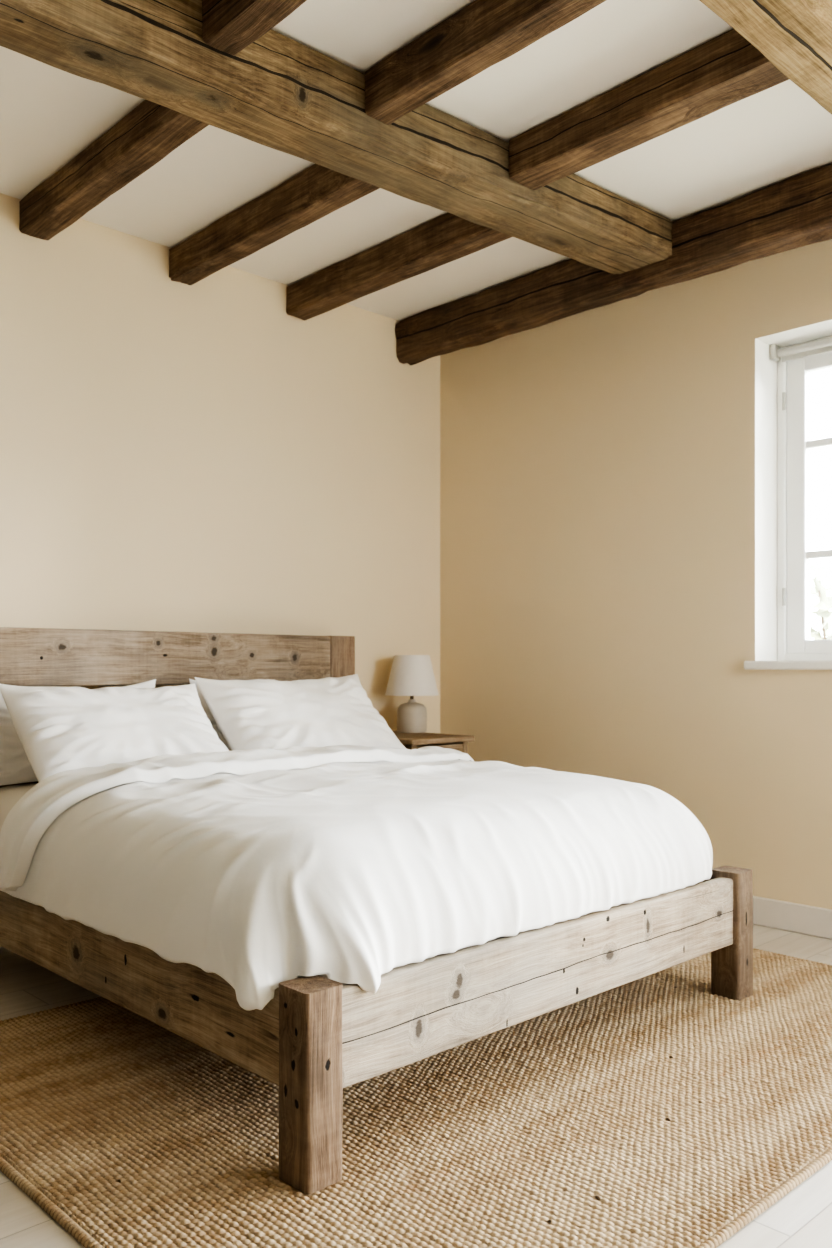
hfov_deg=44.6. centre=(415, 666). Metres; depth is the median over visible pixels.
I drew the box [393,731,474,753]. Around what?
nightstand
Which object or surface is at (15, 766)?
pillow
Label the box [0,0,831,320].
ceiling
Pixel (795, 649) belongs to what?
window
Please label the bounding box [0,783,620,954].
mattress
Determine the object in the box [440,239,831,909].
wall
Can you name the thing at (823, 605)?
shrub
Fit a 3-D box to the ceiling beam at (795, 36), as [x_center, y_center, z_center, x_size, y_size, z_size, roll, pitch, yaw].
[0.090,-1.590,1.626,4.400,0.245,0.186,0,0,-44]
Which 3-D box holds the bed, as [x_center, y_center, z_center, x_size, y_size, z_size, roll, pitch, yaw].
[-0.301,0.431,3.220,1.850,1.136,2.056,0,0,-44]
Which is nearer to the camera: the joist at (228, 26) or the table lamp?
the joist at (228, 26)
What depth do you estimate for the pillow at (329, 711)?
3.76 m
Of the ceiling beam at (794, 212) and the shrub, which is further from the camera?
the shrub
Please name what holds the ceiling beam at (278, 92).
attached to the ceiling
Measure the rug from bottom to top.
0.015 m
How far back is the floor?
1.92 m
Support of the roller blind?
attached to the window
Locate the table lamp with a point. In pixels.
(410, 675)
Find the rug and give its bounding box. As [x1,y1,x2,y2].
[0,948,831,1247]
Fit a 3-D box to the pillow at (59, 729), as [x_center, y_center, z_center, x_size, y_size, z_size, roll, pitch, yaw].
[-0.953,0.216,3.343,0.724,0.329,0.337,0,0,-44]
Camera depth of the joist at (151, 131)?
3.28 m
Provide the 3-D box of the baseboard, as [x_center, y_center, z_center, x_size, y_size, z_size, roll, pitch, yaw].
[1.947,0.946,3.288,0.018,0.108,5.260,0,0,-44]
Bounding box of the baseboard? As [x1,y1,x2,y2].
[753,896,831,939]
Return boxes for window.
[744,336,831,669]
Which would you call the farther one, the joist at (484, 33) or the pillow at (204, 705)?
the pillow at (204, 705)
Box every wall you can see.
[0,193,439,732]
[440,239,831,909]
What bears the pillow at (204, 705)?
on the mattress
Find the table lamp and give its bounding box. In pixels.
[385,655,438,732]
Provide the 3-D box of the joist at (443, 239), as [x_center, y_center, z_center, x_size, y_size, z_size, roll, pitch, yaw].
[-0.098,-1.641,4.112,0.117,0.141,1.278,0,0,-44]
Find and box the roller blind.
[770,336,831,361]
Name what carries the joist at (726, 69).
attached to the ceiling
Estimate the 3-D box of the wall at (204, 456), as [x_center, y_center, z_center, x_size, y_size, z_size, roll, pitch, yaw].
[-1.571,-0.355,3.801,5.000,2.710,0.300,0,0,-44]
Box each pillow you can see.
[0,679,155,785]
[0,683,228,781]
[189,679,231,750]
[195,674,405,750]
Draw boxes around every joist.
[19,100,207,239]
[169,164,378,284]
[202,0,305,55]
[286,213,511,319]
[365,0,605,124]
[509,29,788,189]
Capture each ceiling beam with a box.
[0,0,672,273]
[395,164,831,365]
[700,0,831,113]
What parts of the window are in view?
sill, frame, sash, pane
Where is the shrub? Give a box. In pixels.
[810,564,831,639]
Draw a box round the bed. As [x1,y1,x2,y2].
[0,627,752,1193]
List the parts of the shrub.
stem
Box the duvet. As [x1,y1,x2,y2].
[0,745,712,1010]
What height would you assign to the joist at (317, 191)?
0.136 m
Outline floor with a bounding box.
[0,924,831,1247]
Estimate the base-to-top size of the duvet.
0.415 m

